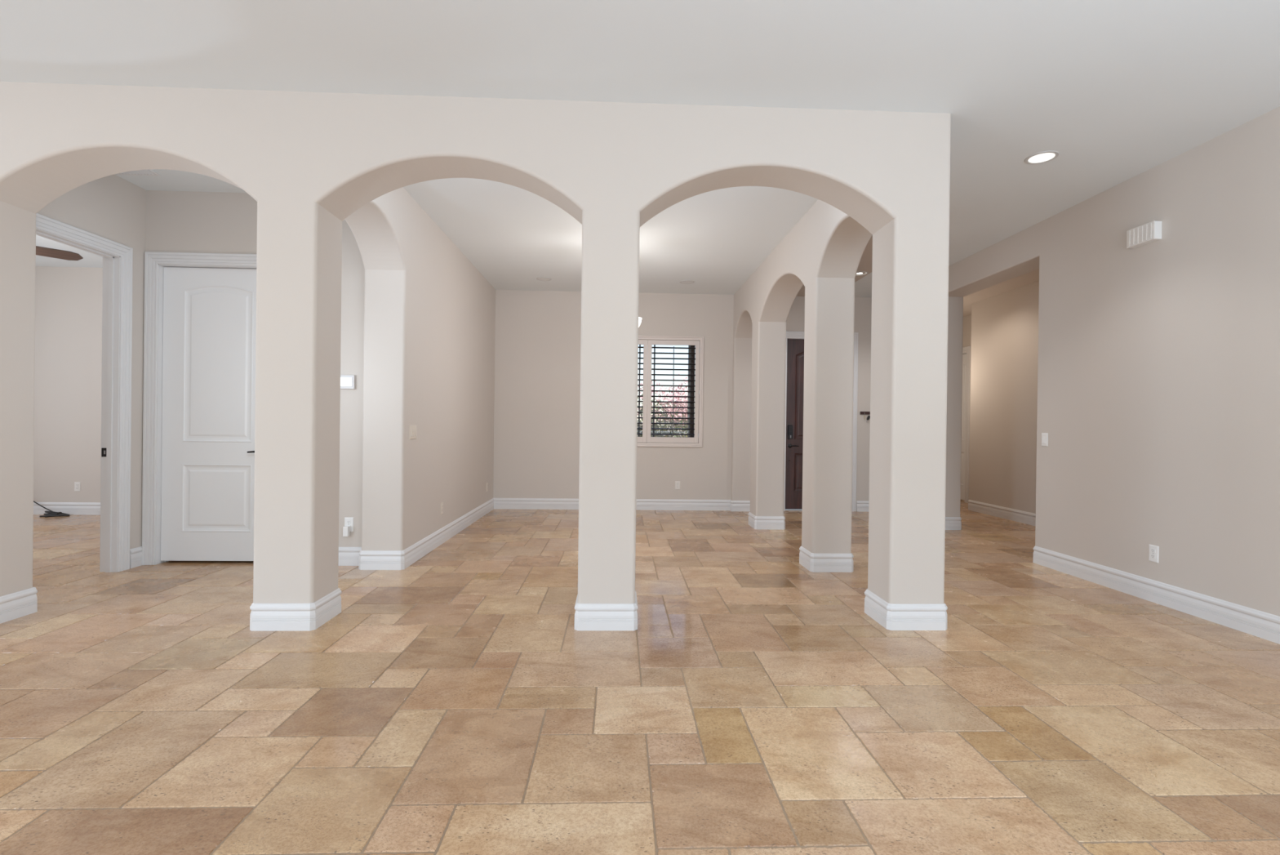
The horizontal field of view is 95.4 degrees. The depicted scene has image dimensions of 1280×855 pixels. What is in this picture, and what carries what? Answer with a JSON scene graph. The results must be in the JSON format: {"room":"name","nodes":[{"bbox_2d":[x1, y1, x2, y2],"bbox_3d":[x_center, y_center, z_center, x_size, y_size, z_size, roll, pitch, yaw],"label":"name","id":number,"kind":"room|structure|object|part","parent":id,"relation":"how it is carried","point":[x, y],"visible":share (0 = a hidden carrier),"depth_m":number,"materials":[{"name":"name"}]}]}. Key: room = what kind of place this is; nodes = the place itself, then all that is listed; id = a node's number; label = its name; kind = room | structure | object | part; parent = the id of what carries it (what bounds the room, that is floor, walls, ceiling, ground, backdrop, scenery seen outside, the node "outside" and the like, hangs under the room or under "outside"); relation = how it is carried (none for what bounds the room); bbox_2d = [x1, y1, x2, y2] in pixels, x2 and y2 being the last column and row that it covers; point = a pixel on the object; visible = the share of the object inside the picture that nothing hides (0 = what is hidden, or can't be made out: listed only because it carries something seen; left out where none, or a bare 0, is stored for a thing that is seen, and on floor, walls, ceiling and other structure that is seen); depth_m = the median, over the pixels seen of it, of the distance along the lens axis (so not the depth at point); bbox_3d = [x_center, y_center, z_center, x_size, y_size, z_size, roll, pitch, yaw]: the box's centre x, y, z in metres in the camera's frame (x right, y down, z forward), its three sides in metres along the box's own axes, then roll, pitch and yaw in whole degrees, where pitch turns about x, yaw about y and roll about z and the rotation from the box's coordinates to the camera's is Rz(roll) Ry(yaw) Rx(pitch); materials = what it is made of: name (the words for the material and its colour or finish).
{"room":"empty living room","nodes":[
{"label":"empty living room","id":0,"kind":"room"},
{"bbox_2d":[33,266,102,502],"bbox_3d":[-6.311,-0.453,7.268,4.126,3.070,0.115,1,0,-2],"label":"wall","id":1,"kind":"structure","parent":0,"point":[68,371],"depth_m":7.18,"materials":[{"name":"paint"}]},
{"bbox_2d":[33,502,100,515],"bbox_3d":[-6.214,1.014,5.401,4.040,0.151,3.657,1,0,-2],"label":"baseboard","id":2,"kind":"structure","parent":1,"relation":"attached to","point":[70,508],"depth_m":7.17,"materials":[{"name":"paint"}]},
{"bbox_2d":[74,481,80,491],"bbox_3d":[-6.939,0.730,7.186,0.072,0.116,0.010,1,0,-2],"label":"wall outlet","id":3,"kind":"object","parent":1,"relation":"attached to","point":[77,484],"visible":1,"depth_m":7.19,"materials":[{"name":"white plastic"}]},
{"bbox_2d":[37,174,146,549],"bbox_3d":[-4.129,-0.420,5.477,0.120,3.070,3.940,1,0,-2],"label":"wall","id":4,"kind":"structure","parent":0,"point":[112,207],"depth_m":4.63,"materials":[{"name":"paint"}]},
{"bbox_2d":[35,213,133,572],"bbox_3d":[-4.080,-0.148,4.096,0.162,2.536,1.017,1,0,-2],"label":"trim","id":5,"kind":"structure","parent":4,"relation":"attached to","point":[117,258],"depth_m":4.50,"materials":[{"name":"paint"}]},
{"bbox_3d":[-4.150,-0.149,4.093,0.023,2.536,1.017,1,0,-2],"label":"casing","id":6,"kind":"part","parent":5,"relation":"part of","materials":[{"name":"paint"}]},
{"bbox_3d":[-4.134,0.192,4.501,0.048,0.068,0.008,1,0,-2],"label":"strike plate","id":7,"kind":"part","parent":5,"relation":"part of","materials":[{"name":"black metal"}]},
{"bbox_2d":[129,546,142,568],"bbox_3d":[-4.055,1.043,4.689,0.029,0.151,0.130,1,0,-2],"label":"baseboard","id":8,"kind":"structure","parent":4,"relation":"attached to","point":[135,553],"depth_m":4.67,"materials":[{"name":"paint"}]},
{"bbox_2d":[145,190,364,546],"bbox_3d":[-3.140,-0.406,4.843,1.829,3.070,0.120,1,0,-2],"label":"wall","id":9,"kind":"structure","parent":0,"point":[176,221],"depth_m":4.81,"materials":[{"name":"paint"}]},
{"bbox_2d":[142,251,257,564],"bbox_3d":[-3.491,-0.148,4.826,1.097,2.546,0.151,1,0,-2],"label":"trim","id":10,"kind":"structure","parent":9,"relation":"attached to","point":[155,262],"depth_m":4.74,"materials":[{"name":"paint"}]},
{"bbox_2d":[160,266,256,560],"bbox_3d":[-3.491,-0.106,4.810,0.889,2.418,0.100,1,0,-2],"label":"door","id":11,"kind":"structure","parent":9,"relation":"in","point":[210,313],"depth_m":4.82,"materials":[{"name":"paint"}]},
{"bbox_3d":[-3.500,0.584,4.820,0.559,0.558,0.011,1,0,-2],"label":"panel","id":12,"kind":"part","parent":11,"relation":"part of","materials":[{"name":"paint"}]},
{"bbox_3d":[-3.486,-0.528,4.816,0.559,1.297,0.011,1,0,-2],"label":"panel","id":13,"kind":"part","parent":11,"relation":"part of","materials":[{"name":"paint"}]},
{"bbox_2d":[340,374,355,389],"bbox_3d":[-2.409,-0.374,4.796,0.124,0.116,0.037,1,0,-2],"label":"thermostat","id":14,"kind":"object","parent":9,"relation":"attached to","point":[347,381],"visible":0.84,"depth_m":4.78,"materials":[{"name":"white plastic"}]},
{"bbox_2d":[344,517,353,531],"bbox_3d":[-2.404,0.801,4.811,0.072,0.116,0.010,1,0,-2],"label":"wall outlet","id":15,"kind":"object","parent":9,"relation":"attached to","point":[348,521],"visible":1,"depth_m":4.81,"materials":[{"name":"plastic"}]},
{"bbox_2d":[342,525,352,536],"bbox_3d":[-2.401,0.850,4.789,0.062,0.086,0.046,1,0,-2],"label":"plug","id":16,"kind":"object","parent":15,"relation":"attached to","point":[346,528],"visible":1,"depth_m":4.77,"materials":[{"name":"plastic"}]},
{"bbox_2d":[344,186,495,551],"bbox_3d":[-2.109,-0.396,5.874,0.330,3.070,4.571,1,0,-2],"label":"wall","id":17,"kind":"structure","parent":0,"point":[428,357],"depth_m":5.05,"materials":[{"name":"paint"}]},
{"bbox_2d":[408,425,416,439],"bbox_3d":[-1.906,0.040,4.904,0.012,0.117,0.164,1,0,-2],"label":"light switch","id":18,"kind":"object","parent":17,"relation":"attached to","point":[412,428],"visible":1,"depth_m":4.88,"materials":[{"name":"beige plastic"}]},
{"bbox_2d":[440,502,443,514],"bbox_3d":[-1.948,0.797,5.740,0.010,0.116,0.072,1,0,-2],"label":"wall outlet","id":19,"kind":"object","parent":17,"relation":"attached to","point":[442,503],"visible":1,"depth_m":5.73,"materials":[{"name":"beige plastic"}]},
{"bbox_2d":[0,81,951,604],"bbox_3d":[-3.152,-0.402,3.417,9.950,3.070,0.320,1,0,-2],"label":"wall","id":20,"kind":"structure","parent":0,"point":[308,161],"depth_m":3.37,"materials":[{"name":"paint"}]},
{"bbox_2d":[0,586,37,623],"bbox_3d":[-5.160,1.033,3.338,2.967,0.151,0.337,1,0,-2],"label":"baseboard","id":21,"kind":"structure","parent":20,"relation":"attached to","point":[15,605],"depth_m":3.45,"materials":[{"name":"paint"}]},
{"bbox_2d":[249,587,342,631],"bbox_3d":[-2.034,1.072,3.465,0.367,0.151,0.354,1,0,-2],"label":"baseboard","id":22,"kind":"structure","parent":20,"relation":"attached to","point":[264,616],"depth_m":3.29,"materials":[{"name":"paint"}]},
{"bbox_2d":[574,591,637,630],"bbox_3d":[-0.202,1.095,3.534,0.368,0.151,0.354,1,0,-2],"label":"baseboard","id":23,"kind":"structure","parent":20,"relation":"attached to","point":[588,616],"depth_m":3.36,"materials":[{"name":"paint"}]},
{"bbox_2d":[864,588,947,630],"bbox_3d":[1.634,1.117,3.603,0.369,0.151,0.354,1,0,-2],"label":"baseboard","id":24,"kind":"structure","parent":20,"relation":"attached to","point":[891,616],"depth_m":3.43,"materials":[{"name":"paint"}]},
{"bbox_2d":[0,499,1279,854],"bbox_3d":[-0.720,1.240,3.028,15.235,0.150,16.250,1,0,-2],"label":"floor","id":25,"kind":"structure","parent":0,"point":[454,702],"depth_m":2.40,"materials":[{"name":"tile"}]},
{"bbox_2d":[33,500,70,517],"bbox_3d":[-7.280,0.899,7.040,0.726,0.346,0.168,1,0,2],"label":"power cable","id":26,"kind":"object","parent":25,"relation":"on","point":[51,513],"visible":0.98,"depth_m":7.04,"materials":[{"name":"black plastic"}]},
{"bbox_2d":[0,0,1279,316],"bbox_3d":[-0.687,-1.943,2.919,15.000,0.123,15.900,1,0,-2],"label":"ceiling","id":27,"kind":"structure","parent":0,"point":[1121,89],"depth_m":3.08,"materials":[{"name":"paint"}]},
{"bbox_2d":[35,245,83,260],"bbox_3d":[-5.880,-1.746,5.061,1.589,0.420,1.514,1,0,42],"label":"ceiling fan","id":28,"kind":"object","parent":27,"relation":"hanging from","point":[40,251],"visible":0.63,"depth_m":5.49,"materials":[{"name":"brown wood"}]},
{"bbox_2d":[114,168,160,176],"bbox_3d":[-3.826,-1.923,4.292,0.350,0.010,0.300,1,0,-2],"label":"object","id":29,"kind":"structure","parent":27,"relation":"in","point":[140,172],"depth_m":4.40,"materials":[{"name":"paint"}]},
{"bbox_2d":[638,316,641,326],"bbox_3d":[-0.258,-1.368,5.930,0.562,1.040,0.582,1,0,-2],"label":"chandelier","id":30,"kind":"object","parent":27,"relation":"hanging from","point":[639,317],"visible":0.02,"depth_m":5.90,"materials":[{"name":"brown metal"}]},
{"bbox_2d":[679,280,694,284],"bbox_3d":[0.610,-1.879,7.536,0.198,0.006,0.198,1,0,-2],"label":"recessed light","id":31,"kind":"object","parent":27,"relation":"in","point":[684,282],"visible":1,"depth_m":7.53,"materials":[{"name":"white plastic"}]},
{"bbox_2d":[856,271,868,275],"bbox_3d":[2.642,-1.852,7.007,0.198,0.006,0.198,1,0,-2],"label":"recessed light","id":32,"kind":"object","parent":27,"relation":"in","point":[858,271],"visible":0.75,"depth_m":6.99,"materials":[{"name":"white plastic"}]},
{"bbox_2d":[1024,150,1059,164],"bbox_3d":[2.743,-1.841,3.980,0.198,0.006,0.198,1,0,-2],"label":"recessed light","id":33,"kind":"object","parent":27,"relation":"in","point":[1042,157],"visible":1,"depth_m":3.97,"materials":[{"name":"white plastic"}]},
{"bbox_2d":[493,289,871,500],"bbox_3d":[0.693,-0.369,8.317,6.115,3.070,0.200,1,0,-2],"label":"wall","id":34,"kind":"structure","parent":0,"point":[538,333],"depth_m":8.16,"materials":[{"name":"paint"}]},
{"bbox_2d":[338,497,750,569],"bbox_3d":[-1.123,1.072,7.207,5.966,0.151,2.628,1,0,-43],"label":"baseboard","id":35,"kind":"structure","parent":34,"relation":"attached to","point":[348,556],"depth_m":7.01,"materials":[{"name":"paint"}]},
{"bbox_2d":[636,335,703,447],"bbox_3d":[0.099,-0.511,8.264,1.576,1.556,0.180,1,0,-2],"label":"window","id":36,"kind":"structure","parent":34,"relation":"in","point":[700,339],"depth_m":8.21,"materials":[{"name":"paint"}]},
{"bbox_2d":[636,339,647,442],"bbox_3d":[-0.268,-0.515,8.185,0.735,1.442,0.079,1,0,-2],"label":"plantation shutter","id":37,"kind":"object","parent":36,"relation":"attached to","point":[639,439],"visible":0.29,"depth_m":8.19,"materials":[{"name":"paint"}]},
{"bbox_3d":[-0.273,0.167,8.191,0.613,0.078,0.030,1,0,-2],"label":"rail","id":38,"kind":"part","parent":37,"relation":"part of","materials":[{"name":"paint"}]},
{"bbox_3d":[-0.256,-1.204,8.187,0.613,0.065,0.030,1,0,-2],"label":"rail","id":39,"kind":"part","parent":37,"relation":"part of","materials":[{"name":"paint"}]},
{"bbox_2d":[646,339,699,443],"bbox_3d":[0.469,-0.506,8.213,0.735,1.442,0.079,1,0,-2],"label":"plantation shutter","id":40,"kind":"object","parent":36,"relation":"attached to","point":[649,439],"visible":1,"depth_m":8.19,"materials":[{"name":"paint"}]},
{"bbox_3d":[0.458,0.176,8.219,0.615,0.078,0.030,1,0,-2],"label":"rail","id":41,"kind":"part","parent":40,"relation":"part of","materials":[{"name":"paint"}]},
{"bbox_3d":[0.468,-0.511,8.179,0.012,1.250,0.010,1,0,-2],"label":"tilt rod","id":42,"kind":"part","parent":40,"relation":"part of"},
{"bbox_3d":[0.475,-1.195,8.215,0.615,0.065,0.030,1,0,-2],"label":"rail","id":43,"kind":"part","parent":40,"relation":"part of","materials":[{"name":"paint"}]},
{"bbox_2d":[675,480,679,488],"bbox_3d":[0.530,0.815,8.210,0.072,0.116,0.010,1,0,-2],"label":"wall outlet","id":44,"kind":"object","parent":34,"relation":"attached to","point":[677,482],"visible":1,"depth_m":8.21,"materials":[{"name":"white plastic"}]},
{"bbox_2d":[785,508,802,511],"bbox_3d":[2.514,1.181,8.364,0.915,0.016,0.155,1,0,-2],"label":"trim","id":45,"kind":"structure","parent":34,"relation":"attached to","point":[786,509],"depth_m":8.28,"materials":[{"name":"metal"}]},
{"bbox_2d":[785,338,804,509],"bbox_3d":[2.531,-0.043,8.311,0.909,2.421,0.100,1,0,-2],"label":"door","id":46,"kind":"structure","parent":34,"relation":"in","point":[795,347],"depth_m":8.30,"materials":[{"name":"brown wood"}]},
{"bbox_3d":[2.177,0.260,8.277,0.149,0.066,0.056,1,0,-2],"label":"lever handle","id":47,"kind":"part","parent":46,"relation":"part of","materials":[{"name":"black metal"}]},
{"bbox_3d":[2.522,0.642,8.321,0.653,0.550,0.011,1,0,-2],"label":"panel","id":48,"kind":"part","parent":46,"relation":"part of","materials":[{"name":"brown wood"}]},
{"bbox_3d":[2.536,-0.476,8.318,0.653,1.300,0.011,1,0,-2],"label":"panel","id":49,"kind":"part","parent":46,"relation":"part of","materials":[{"name":"brown wood"}]},
{"bbox_2d":[783,331,858,511],"bbox_3d":[2.529,-0.085,8.377,1.117,2.548,0.221,1,0,-2],"label":"trim","id":50,"kind":"structure","parent":34,"relation":"attached to","point":[789,335],"depth_m":8.29,"materials":[{"name":"paint"}]},
{"bbox_2d":[860,411,870,414],"bbox_3d":[3.267,-0.202,8.296,0.256,0.049,0.037,1,0,-2],"label":"key rack","id":51,"kind":"object","parent":34,"relation":"attached to","point":[861,412],"visible":0.44,"depth_m":8.30,"materials":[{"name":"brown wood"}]},
{"bbox_2d":[731,199,872,553],"bbox_3d":[1.555,-0.351,6.012,0.330,3.070,4.571,1,0,-2],"label":"wall","id":52,"kind":"structure","parent":0,"point":[822,253],"depth_m":4.95,"materials":[{"name":"paint"}]},
{"bbox_2d":[747,511,785,529],"bbox_3d":[1.503,1.105,6.931,0.364,0.151,0.364,1,0,-2],"label":"baseboard","id":53,"kind":"structure","parent":52,"relation":"attached to","point":[778,522],"depth_m":6.75,"materials":[{"name":"paint"}]},
{"bbox_2d":[799,546,853,572],"bbox_3d":[1.577,1.113,4.952,0.364,0.151,0.334,1,0,-2],"label":"baseboard","id":54,"kind":"structure","parent":52,"relation":"attached to","point":[815,562],"depth_m":4.79,"materials":[{"name":"paint"}]},
{"bbox_2d":[968,280,1039,513],"bbox_3d":[5.030,-0.308,6.358,0.120,3.070,4.530,1,0,-2],"label":"wall","id":55,"kind":"structure","parent":0,"point":[1004,353],"depth_m":7.84,"materials":[{"name":"paint"}]},
{"bbox_2d":[960,353,966,500],"bbox_3d":[5.374,-0.009,9.925,0.048,2.413,0.804,1,0,-2],"label":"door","id":56,"kind":"structure","parent":55,"relation":"in","point":[964,356],"depth_m":9.67,"materials":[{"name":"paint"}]},
{"bbox_3d":[5.347,0.679,9.926,0.011,0.558,0.584,1,0,-2],"label":"panel","id":57,"kind":"part","parent":56,"relation":"part of","materials":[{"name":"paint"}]},
{"bbox_3d":[5.361,-0.435,9.923,0.011,1.300,0.584,1,0,-2],"label":"panel","id":58,"kind":"part","parent":56,"relation":"part of","materials":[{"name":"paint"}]},
{"bbox_2d":[962,345,970,502],"bbox_3d":[5.364,-0.051,9.925,0.151,2.541,1.012,1,0,-2],"label":"door frame","id":59,"kind":"structure","parent":55,"relation":"attached to","point":[966,349],"depth_m":9.45,"materials":[{"name":"paint"}]},
{"bbox_2d":[962,314,971,466],"bbox_3d":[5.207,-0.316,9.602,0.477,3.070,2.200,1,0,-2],"label":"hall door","id":60,"kind":"structure","parent":55,"relation":"in","point":[966,333],"depth_m":9.50,"materials":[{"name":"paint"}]},
{"bbox_2d":[968,499,1035,525],"bbox_3d":[5.003,1.151,6.371,0.137,0.151,4.547,1,0,-2],"label":"baseboard","id":61,"kind":"structure","parent":55,"relation":"attached to","point":[1016,515],"depth_m":7.82,"materials":[{"name":"paint"}]},
{"bbox_2d":[945,106,1279,616],"bbox_3d":[3.797,-0.314,3.044,0.310,3.070,15.600,1,0,-2],"label":"wall","id":62,"kind":"structure","parent":0,"point":[1158,361],"depth_m":4.00,"materials":[{"name":"paint"}]},
{"bbox_2d":[856,500,961,529],"bbox_3d":[3.404,1.123,8.748,0.662,0.151,3.782,1,0,-2],"label":"baseboard","id":63,"kind":"structure","parent":62,"relation":"attached to","point":[951,522],"depth_m":6.87,"materials":[{"name":"paint"}]},
{"bbox_2d":[1041,432,1048,446],"bbox_3d":[3.552,0.106,5.120,0.012,0.117,0.072,1,0,-2],"label":"light switch","id":64,"kind":"object","parent":62,"relation":"attached to","point":[1044,435],"visible":1,"depth_m":5.11,"materials":[{"name":"plastic"}]},
{"bbox_2d":[1126,220,1161,248],"bbox_3d":[3.584,-1.370,4.145,0.064,0.127,0.217,1,0,-2],"label":"door chime","id":65,"kind":"object","parent":62,"relation":"attached to","point":[1150,232],"visible":1,"depth_m":4.11,"materials":[{"name":"plastic"}]},
{"bbox_2d":[1148,544,1159,562],"bbox_3d":[3.583,0.880,4.067,0.010,0.116,0.072,1,0,-2],"label":"wall outlet","id":66,"kind":"object","parent":62,"relation":"attached to","point":[1153,552],"visible":1,"depth_m":4.06,"materials":[{"name":"plastic"}]},
{"bbox_2d":[1150,553,1155,558],"bbox_3d":[3.581,0.900,4.067,0.004,0.029,0.034,1,0,-2],"label":"receptacle","id":67,"kind":"object","parent":66,"relation":"attached to","point":[1152,555],"depth_m":4.07,"materials":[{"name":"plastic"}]},
{"bbox_2d":[1032,546,1279,644],"bbox_3d":[3.873,1.155,0.314,0.327,0.151,9.887,1,0,-2],"label":"baseboard","id":68,"kind":"structure","parent":62,"relation":"attached to","point":[1255,622],"depth_m":3.92,"materials":[{"name":"paint"}]},
{"label":"outside","id":69,"kind":"structure","parent":0,"visible":0},
{"bbox_3d":[2.330,1.359,17.323,18.000,0.100,17.564,1,0,-2],"label":"ground","id":70,"kind":"structure","parent":69,"visible":0},
{"bbox_2d":[636,404,683,436],"bbox_3d":[-0.174,0.322,11.009,2.750,1.968,2.085,1,0,-2],"label":"leafy shrub","id":71,"kind":"object","parent":70,"relation":"on","point":[641,410],"visible":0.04,"depth_m":10.62,"materials":[{"name":"green plant"}]},
{"bbox_2d":[636,373,688,437],"bbox_3d":[0.947,-0.084,14.393,2.666,2.783,2.205,1,0,-5],"label":"flowering shrub","id":72,"kind":"object","parent":70,"relation":"on","point":[675,404],"visible":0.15,"depth_m":14.27,"materials":[{"name":"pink plant"}]},
{"bbox_2d":[640,409,687,437],"bbox_3d":[-1.851,0.295,21.046,9.900,1.900,2.200,1,0,-2],"label":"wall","id":73,"kind":"structure","parent":70,"relation":"on","point":[664,410],"depth_m":20.06,"materials":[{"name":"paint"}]},
{"bbox_2d":[687,345,694,437],"bbox_3d":[0.915,-0.409,9.215,0.285,3.450,0.350,1,0,-2],"label":"porch post","id":74,"kind":"object","parent":70,"relation":"on","point":[690,350],"visible":0.03,"depth_m":9.04,"materials":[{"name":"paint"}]}
]}

